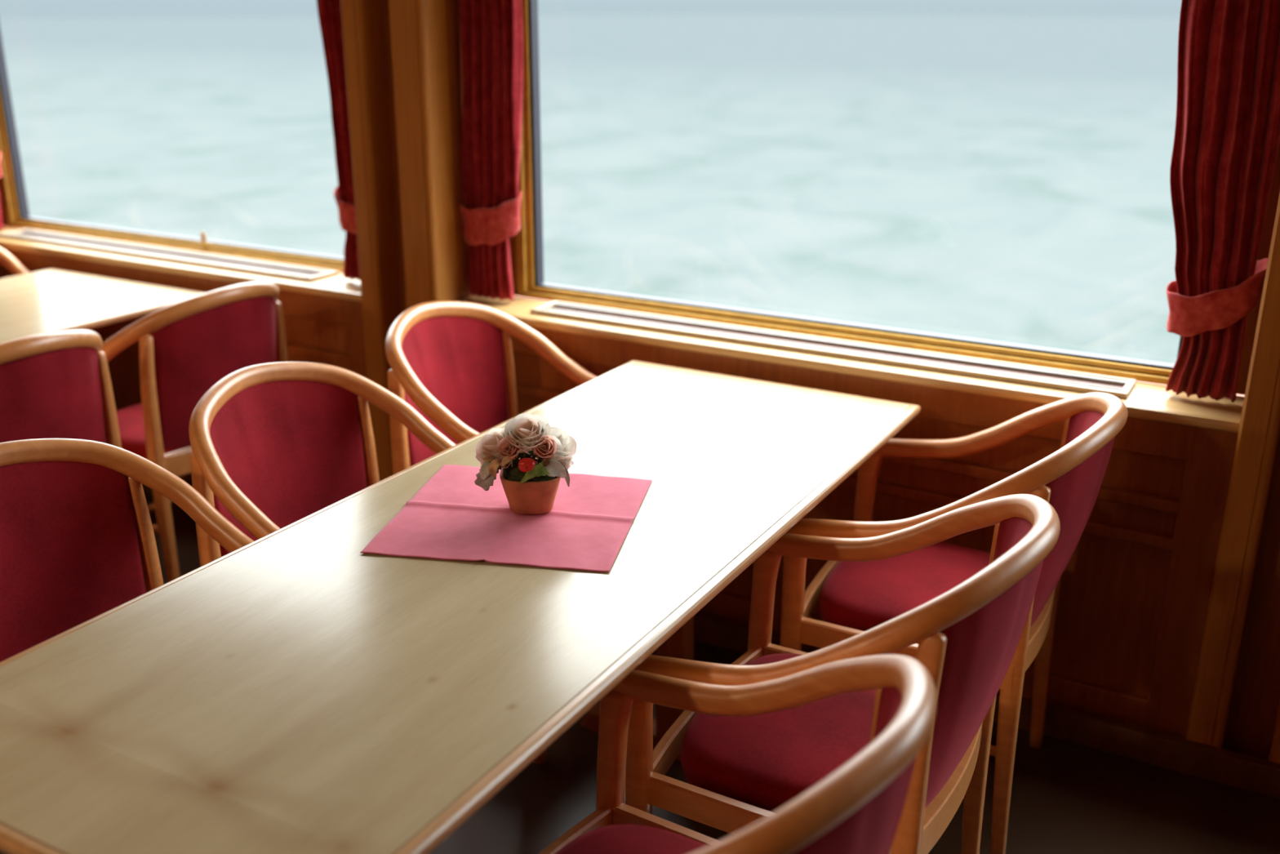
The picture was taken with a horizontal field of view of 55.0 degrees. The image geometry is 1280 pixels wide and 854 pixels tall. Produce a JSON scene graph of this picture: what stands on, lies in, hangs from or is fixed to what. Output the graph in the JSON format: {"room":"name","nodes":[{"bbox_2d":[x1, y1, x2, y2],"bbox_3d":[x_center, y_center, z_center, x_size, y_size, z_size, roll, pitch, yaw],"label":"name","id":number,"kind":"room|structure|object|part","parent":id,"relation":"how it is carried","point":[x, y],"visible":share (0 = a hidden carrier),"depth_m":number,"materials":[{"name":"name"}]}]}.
{"room":"ship interior","nodes":[
{"label":"ship interior","id":0,"kind":"room"},
{"bbox_2d":[0,0,1279,760],"bbox_3d":[-0.459,-0.777,3.435,9.212,2.420,0.340,11,21,28],"label":"wall","id":1,"kind":"structure","parent":0,"point":[1135,586],"depth_m":2.78,"materials":[{"name":"brown wood"}]},
{"bbox_2d":[0,28,361,302],"bbox_3d":[-1.613,-1.162,3.919,2.023,1.275,0.256,11,21,28],"label":"window","id":2,"kind":"structure","parent":1,"relation":"in","point":[15,211],"depth_m":4.17,"materials":[{"name":"brown wood"}]},
{"bbox_2d":[0,151,3,229],"bbox_3d":[-2.405,-1.314,4.328,0.274,1.218,0.106,11,21,28],"label":"curtain","id":3,"kind":"object","parent":2,"relation":"hanging from","point":[1,174],"visible":1,"depth_m":4.45,"materials":[{"name":"red fabric"}]},
{"bbox_3d":[-2.417,-1.314,4.327,0.247,1.218,0.059,11,21,28],"label":"panel","id":4,"kind":"part","parent":3,"relation":"part of","materials":[{"name":"red fabric"}]},
{"bbox_2d":[0,228,337,281],"bbox_3d":[-1.620,-0.583,4.099,1.505,0.012,0.124,11,21,28],"label":"vent grille","id":5,"kind":"object","parent":2,"relation":"on","point":[179,255],"visible":1,"depth_m":4.05,"materials":[{"name":"metal"}]},
{"bbox_3d":[-1.556,-1.200,3.992,1.805,1.248,0.058,11,21,28],"label":"frame","id":6,"kind":"part","parent":2,"relation":"part of","materials":[{"name":"brown wood"}]},
{"bbox_3d":[-1.629,-0.562,4.097,2.023,0.025,0.197,11,21,28],"label":"sill","id":7,"kind":"part","parent":2,"relation":"part of","materials":[{"name":"brown wood"}]},
{"bbox_2d":[316,0,359,280],"bbox_3d":[-0.857,-1.026,3.507,0.200,1.218,0.106,11,21,28],"label":"curtain","id":8,"kind":"object","parent":2,"relation":"hanging from","point":[329,11],"visible":0.58,"depth_m":3.54,"materials":[{"name":"red fabric"}]},
{"bbox_2d":[340,0,402,480],"bbox_3d":[-0.749,-0.772,3.418,0.072,2.420,0.096,11,21,28],"label":"pillar","id":9,"kind":"structure","parent":1,"relation":"attached to","point":[363,26],"depth_m":3.42,"materials":[{"name":"brown wood"}]},
{"bbox_2d":[388,0,457,309],"bbox_3d":[-0.586,-0.742,3.332,0.115,2.420,0.096,11,21,28],"label":"pillar","id":10,"kind":"structure","parent":1,"relation":"attached to","point":[418,29],"depth_m":3.29,"materials":[{"name":"brown wood"}]},
{"bbox_2d":[142,478,1279,799],"bbox_3d":[-0.602,0.389,3.654,9.300,0.070,0.026,11,21,28],"label":"baseboard","id":11,"kind":"structure","parent":1,"relation":"attached to","point":[1231,768],"depth_m":2.74,"materials":[{"name":"brown wood"}]},
{"bbox_2d":[457,0,1279,433],"bbox_3d":[0.396,-0.788,2.855,2.023,1.275,0.256,11,21,28],"label":"window","id":12,"kind":"structure","parent":1,"relation":"in","point":[1146,401],"depth_m":3.02,"materials":[{"name":"brown wood"}]},
{"bbox_2d":[458,0,523,301],"bbox_3d":[-0.398,-0.941,3.264,0.235,1.218,0.106,11,21,28],"label":"curtain","id":13,"kind":"object","parent":12,"relation":"hanging from","point":[491,32],"visible":1,"depth_m":3.30,"materials":[{"name":"red fabric"}]},
{"bbox_2d":[530,300,1136,398],"bbox_3d":[0.401,-0.207,3.029,1.535,0.012,0.124,11,21,28],"label":"vent grille","id":14,"kind":"object","parent":12,"relation":"on","point":[1065,380],"visible":1,"depth_m":2.97,"materials":[{"name":"metal"}]},
{"bbox_3d":[0.379,-0.189,3.034,2.023,0.025,0.197,11,21,28],"label":"sill","id":15,"kind":"part","parent":12,"relation":"part of","materials":[{"name":"brown wood"}]},
{"bbox_2d":[1165,0,1279,402],"bbox_3d":[1.164,-0.651,2.437,0.255,1.218,0.106,11,21,28],"label":"curtain","id":16,"kind":"object","parent":12,"relation":"hanging from","point":[1227,136],"visible":1,"depth_m":2.47,"materials":[{"name":"red fabric"}]},
{"bbox_2d":[1186,191,1279,748],"bbox_3d":[1.259,-0.399,2.354,0.072,2.420,0.096,11,21,28],"label":"pillar","id":17,"kind":"structure","parent":1,"relation":"attached to","point":[1259,430],"depth_m":2.51,"materials":[{"name":"brown wood"}]},
{"bbox_2d":[1267,698,1279,764],"bbox_3d":[1.422,-0.369,2.268,0.115,2.420,0.096,11,21,28],"label":"trim","id":18,"kind":"structure","parent":1,"relation":"attached to","point":[1274,750],"depth_m":2.61,"materials":[{"name":"brown wood"}]},
{"bbox_2d":[0,490,1279,853],"bbox_3d":[-1.784,1.147,1.690,9.500,0.100,5.600,11,21,28],"label":"floor","id":19,"kind":"structure","parent":0,"point":[1067,797],"depth_m":2.58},
{"bbox_2d":[0,247,29,275],"bbox_3d":[-2.239,-0.201,4.090,0.574,0.892,0.559,11,21,27],"label":"armchair","id":20,"kind":"object","parent":19,"relation":"on","point":[6,259],"visible":0.12,"depth_m":4.22,"materials":[{"name":"brown wood"}]},
{"bbox_2d":[0,328,121,448],"bbox_3d":[-1.579,0.174,3.003,0.574,0.892,0.558,12,22,30],"label":"armchair","id":21,"kind":"object","parent":19,"relation":"on","point":[55,384],"visible":0.56,"depth_m":2.81,"materials":[{"name":"red fabric"}]},
{"bbox_3d":[-1.574,-0.120,2.899,0.562,0.268,0.556,12,22,30],"label":"rail","id":22,"kind":"part","parent":21,"relation":"part of","materials":[{"name":"brown wood"}]},
{"bbox_3d":[-1.402,0.009,2.827,0.127,0.404,0.436,12,22,30],"label":"backrest","id":23,"kind":"part","parent":21,"relation":"part of","materials":[{"name":"fabric"}]},
{"bbox_3d":[-1.317,0.188,3.114,0.048,0.795,0.038,12,22,30],"label":"leg","id":24,"kind":"part","parent":21,"relation":"part of","materials":[{"name":"brown wood"}]},
{"bbox_2d":[0,268,204,343],"bbox_3d":[-2.135,0.157,3.263,0.744,0.750,1.970,11,21,28],"label":"dining table","id":25,"kind":"object","parent":19,"relation":"on","point":[51,300],"visible":0.52,"depth_m":3.67,"materials":[{"name":"brown wood"}]},
{"bbox_2d":[0,438,253,662],"bbox_3d":[-0.870,0.500,2.060,0.574,0.892,0.558,10,21,26],"label":"armchair","id":26,"kind":"object","parent":19,"relation":"on","point":[77,542],"visible":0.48,"depth_m":2.15,"materials":[{"name":"red fabric"}]},
{"bbox_3d":[-1.053,0.265,2.084,0.127,0.404,0.436,10,21,26],"label":"backrest","id":27,"kind":"part","parent":26,"relation":"part of","materials":[{"name":"fabric"}]},
{"bbox_3d":[-0.872,0.204,1.962,0.562,0.268,0.556,10,21,26],"label":"rail","id":28,"kind":"part","parent":26,"relation":"part of","materials":[{"name":"brown wood"}]},
{"bbox_3d":[-0.911,0.455,2.340,0.048,0.795,0.038,10,21,26],"label":"leg","id":29,"kind":"part","parent":26,"relation":"part of","materials":[{"name":"brown wood"}]},
{"bbox_2d":[102,280,288,582],"bbox_3d":[-1.299,0.004,3.502,0.574,0.892,0.559,11,22,29],"label":"armchair","id":30,"kind":"object","parent":19,"relation":"on","point":[188,345],"visible":0.62,"depth_m":3.23,"materials":[{"name":"red fabric"}]},
{"bbox_3d":[-1.343,-0.002,3.528,0.404,0.086,0.424,11,22,29],"label":"seat","id":31,"kind":"part","parent":30,"relation":"part of","materials":[{"name":"fabric"}]},
{"bbox_3d":[-1.270,0.141,3.253,0.048,0.795,0.038,11,22,29],"label":"leg","id":32,"kind":"part","parent":30,"relation":"part of","materials":[{"name":"brown wood"}]},
{"bbox_3d":[-1.154,0.052,3.429,0.048,0.065,0.469,11,22,29],"label":"rail","id":33,"kind":"part","parent":30,"relation":"part of","materials":[{"name":"brown wood"}]},
{"bbox_3d":[-1.293,-0.290,3.399,0.562,0.268,0.556,11,22,29],"label":"rail","id":34,"kind":"part","parent":30,"relation":"part of","materials":[{"name":"brown wood"}]},
{"bbox_3d":[-1.118,-0.163,3.333,0.127,0.404,0.436,11,22,29],"label":"backrest","id":35,"kind":"part","parent":30,"relation":"part of","materials":[{"name":"fabric"}]},
{"bbox_3d":[-1.040,0.015,3.622,0.048,0.795,0.038,11,22,29],"label":"leg","id":36,"kind":"part","parent":30,"relation":"part of","materials":[{"name":"brown wood"}]},
{"bbox_2d":[188,361,546,764],"bbox_3d":[-0.571,0.344,2.519,0.574,0.892,0.558,11,21,28],"label":"armchair","id":37,"kind":"object","parent":19,"relation":"on","point":[274,445],"visible":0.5,"depth_m":2.55,"materials":[{"name":"brown wood"}]},
{"bbox_3d":[-0.828,0.426,2.427,0.048,0.795,0.038,11,21,28],"label":"leg","id":38,"kind":"part","parent":37,"relation":"part of","materials":[{"name":"brown wood"}]},
{"bbox_3d":[-0.752,0.107,2.547,0.127,0.404,0.436,11,21,28],"label":"backrest","id":39,"kind":"part","parent":37,"relation":"part of","materials":[{"name":"fabric"}]},
{"bbox_3d":[-0.574,0.049,2.421,0.562,0.268,0.556,11,21,28],"label":"rail","id":40,"kind":"part","parent":37,"relation":"part of","materials":[{"name":"brown wood"}]},
{"bbox_3d":[-0.605,0.299,2.799,0.048,0.795,0.038,11,21,28],"label":"leg","id":41,"kind":"part","parent":37,"relation":"part of","materials":[{"name":"brown wood"}]},
{"bbox_3d":[-0.224,0.439,2.646,0.053,0.633,0.048,11,21,28],"label":"leg","id":42,"kind":"part","parent":37,"relation":"part of","materials":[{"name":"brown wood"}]},
{"bbox_2d":[0,360,920,853],"bbox_3d":[-0.178,0.520,2.228,0.744,0.750,1.968,11,21,28],"label":"dining table","id":43,"kind":"object","parent":19,"relation":"on","point":[297,689],"visible":0.84,"depth_m":1.68,"materials":[{"name":"brown wood"}]},
{"bbox_2d":[360,464,652,572],"bbox_3d":[-0.214,0.148,2.142,0.409,0.008,0.413,4,19,10],"label":"napkin","id":44,"kind":"object","parent":43,"relation":"on","point":[451,517],"visible":0.88,"depth_m":2.10,"materials":[{"name":"fabric"}]},
{"bbox_2d":[474,413,577,514],"bbox_3d":[-0.198,0.061,2.135,0.179,0.166,0.123,0,19,0],"label":"flower arrangement","id":45,"kind":"object","parent":44,"relation":"on","point":[532,456],"visible":1,"depth_m":2.10,"materials":[{"name":"ceramic"}]},
{"bbox_2d":[505,444,516,454],"bbox_3d":[-0.221,0.038,2.108,0.023,0.023,0.011,-6,-13,7],"label":"flower","id":46,"kind":"object","parent":45,"relation":"attached to","point":[509,449],"depth_m":2.10,"materials":[{"name":"pink plant"}]},
{"bbox_3d":[-0.190,0.108,2.150,0.107,0.067,0.107,0,19,0],"label":"pot","id":47,"kind":"part","parent":45,"relation":"part of","materials":[{"name":"ceramic"}]},
{"bbox_2d":[538,444,551,454],"bbox_3d":[-0.164,0.037,2.107,0.024,0.024,0.011,6,-13,-7],"label":"flower","id":48,"kind":"object","parent":45,"relation":"attached to","point":[547,451],"depth_m":2.10,"materials":[{"name":"pink plant"}]},
{"bbox_2d":[385,301,597,475],"bbox_3d":[-0.312,0.161,3.057,0.574,0.892,0.558,10,21,27],"label":"armchair","id":49,"kind":"object","parent":19,"relation":"on","point":[451,362],"visible":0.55,"depth_m":3.10,"materials":[{"name":"brown wood"}]},
{"bbox_3d":[-0.566,0.244,2.960,0.048,0.795,0.038,10,21,27],"label":"leg","id":50,"kind":"part","parent":49,"relation":"part of","materials":[{"name":"brown wood"}]},
{"bbox_3d":[-0.494,-0.075,3.082,0.127,0.404,0.436,10,21,27],"label":"backrest","id":51,"kind":"part","parent":49,"relation":"part of","materials":[{"name":"fabric"}]},
{"bbox_3d":[-0.351,0.116,3.337,0.048,0.795,0.038,10,21,27],"label":"leg","id":52,"kind":"part","parent":49,"relation":"part of","materials":[{"name":"brown wood"}]},
{"bbox_2d":[538,653,936,853],"bbox_3d":[0.048,0.678,1.551,0.574,0.892,0.558,12,22,30],"label":"armchair","id":53,"kind":"object","parent":19,"relation":"on","point":[858,808],"visible":0.98,"depth_m":1.51,"materials":[{"name":"brown wood"}]},
{"bbox_3d":[-0.178,0.659,1.694,0.037,0.049,0.474,12,22,30],"label":"rail","id":54,"kind":"part","parent":53,"relation":"part of","materials":[{"name":"brown wood"}]},
{"bbox_3d":[-0.038,0.688,1.922,0.053,0.633,0.048,12,22,30],"label":"leg","id":55,"kind":"part","parent":53,"relation":"part of","materials":[{"name":"brown wood"}]},
{"bbox_3d":[0.004,0.672,1.577,0.404,0.086,0.424,12,22,30],"label":"seat","id":56,"kind":"part","parent":53,"relation":"part of","materials":[{"name":"fabric"}]},
{"bbox_3d":[0.140,0.634,1.771,0.416,0.051,0.026,12,22,30],"label":"rail","id":57,"kind":"part","parent":53,"relation":"part of","materials":[{"name":"brown wood"}]},
{"bbox_3d":[0.225,0.513,1.375,0.127,0.404,0.436,12,22,30],"label":"backrest","id":58,"kind":"part","parent":53,"relation":"part of","materials":[{"name":"fabric"}]},
{"bbox_3d":[0.310,0.693,1.663,0.048,0.795,0.038,12,22,30],"label":"leg","id":59,"kind":"part","parent":53,"relation":"part of","materials":[{"name":"brown wood"}]},
{"bbox_2d":[625,493,1060,853],"bbox_3d":[0.346,0.516,2.028,0.574,0.892,0.559,10,21,27],"label":"armchair","id":60,"kind":"object","parent":19,"relation":"on","point":[739,771],"visible":0.81,"depth_m":1.89,"materials":[{"name":"brown wood"}]},
{"bbox_3d":[-0.001,0.669,1.977,0.053,0.633,0.048,10,21,27],"label":"leg","id":61,"kind":"part","parent":60,"relation":"part of","materials":[{"name":"brown wood"}]},
{"bbox_3d":[0.110,0.502,2.156,0.037,0.049,0.474,10,21,27],"label":"rail","id":62,"kind":"part","parent":60,"relation":"part of","materials":[{"name":"brown wood"}]},
{"bbox_3d":[0.236,0.528,2.393,0.053,0.633,0.048,10,21,27],"label":"leg","id":63,"kind":"part","parent":60,"relation":"part of","materials":[{"name":"brown wood"}]},
{"bbox_3d":[0.196,0.604,1.857,0.416,0.051,0.026,10,21,27],"label":"rail","id":64,"kind":"part","parent":60,"relation":"part of","materials":[{"name":"brown wood"}]},
{"bbox_3d":[0.300,0.511,2.051,0.404,0.086,0.424,10,21,27],"label":"seat","id":65,"kind":"part","parent":60,"relation":"part of","materials":[{"name":"fabric"}]},
{"bbox_3d":[0.422,0.469,2.253,0.416,0.051,0.026,10,21,27],"label":"rail","id":66,"kind":"part","parent":60,"relation":"part of","materials":[{"name":"brown wood"}]},
{"bbox_3d":[0.351,0.223,1.924,0.562,0.268,0.556,10,21,27],"label":"rail","id":67,"kind":"part","parent":60,"relation":"part of","materials":[{"name":"brown wood"}]},
{"bbox_3d":[0.385,0.653,1.780,0.048,0.795,0.038,10,21,27],"label":"leg","id":68,"kind":"part","parent":60,"relation":"part of","materials":[{"name":"brown wood"}]},
{"bbox_3d":[0.494,0.563,1.959,0.048,0.065,0.469,10,21,27],"label":"rail","id":69,"kind":"part","parent":60,"relation":"part of","materials":[{"name":"brown wood"}]},
{"bbox_3d":[0.600,0.525,2.157,0.048,0.795,0.038,10,21,27],"label":"leg","id":70,"kind":"part","parent":60,"relation":"part of","materials":[{"name":"brown wood"}]},
{"bbox_3d":[0.530,0.347,1.864,0.127,0.404,0.436,10,21,27],"label":"backrest","id":71,"kind":"part","parent":60,"relation":"part of","materials":[{"name":"fabric"}]},
{"bbox_2d":[780,391,1127,853],"bbox_3d":[0.645,0.344,2.535,0.574,0.892,0.558,9,21,25],"label":"armchair","id":72,"kind":"object","parent":19,"relation":"on","point":[854,598],"visible":0.72,"depth_m":2.42,"materials":[{"name":"brown wood"}]},
{"bbox_3d":[0.304,0.501,2.473,0.053,0.633,0.048,9,21,25],"label":"leg","id":73,"kind":"part","parent":72,"relation":"part of","materials":[{"name":"brown wood"}]},
{"bbox_3d":[0.406,0.333,2.656,0.037,0.049,0.474,9,21,25],"label":"rail","id":74,"kind":"part","parent":72,"relation":"part of","materials":[{"name":"brown wood"}]},
{"bbox_3d":[0.523,0.356,2.897,0.053,0.633,0.048,9,21,25],"label":"leg","id":75,"kind":"part","parent":72,"relation":"part of","materials":[{"name":"brown wood"}]},
{"bbox_3d":[0.599,0.339,2.558,0.404,0.086,0.424,9,21,25],"label":"seat","id":76,"kind":"part","parent":72,"relation":"part of","materials":[{"name":"fabric"}]},
{"bbox_3d":[0.504,0.433,2.360,0.416,0.051,0.026,9,21,25],"label":"rail","id":77,"kind":"part","parent":72,"relation":"part of","materials":[{"name":"brown wood"}]},
{"bbox_3d":[0.651,0.050,2.433,0.562,0.268,0.556,9,21,25],"label":"rail","id":78,"kind":"part","parent":72,"relation":"part of","materials":[{"name":"brown wood"}]},
{"bbox_3d":[0.696,0.480,2.290,0.048,0.795,0.038,9,21,25],"label":"leg","id":79,"kind":"part","parent":72,"relation":"part of","materials":[{"name":"brown wood"}]},
{"bbox_3d":[0.797,0.389,2.473,0.048,0.065,0.469,9,21,25],"label":"rail","id":80,"kind":"part","parent":72,"relation":"part of","materials":[{"name":"brown wood"}]},
{"bbox_3d":[0.895,0.349,2.674,0.048,0.795,0.038,9,21,25],"label":"leg","id":81,"kind":"part","parent":72,"relation":"part of","materials":[{"name":"brown wood"}]},
{"bbox_3d":[0.834,0.172,2.380,0.127,0.404,0.436,9,21,25],"label":"backrest","id":82,"kind":"part","parent":72,"relation":"part of","materials":[{"name":"fabric"}]},
{"label":"outside","id":83,"kind":"structure","parent":0,"visible":0},
{"bbox_2d":[0,13,1180,364],"bbox_3d":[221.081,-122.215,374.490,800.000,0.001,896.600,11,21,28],"label":"lake water","id":84,"kind":"structure","parent":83,"point":[998,178],"depth_m":42.27,"materials":[{"name":"liquid"}]}
]}

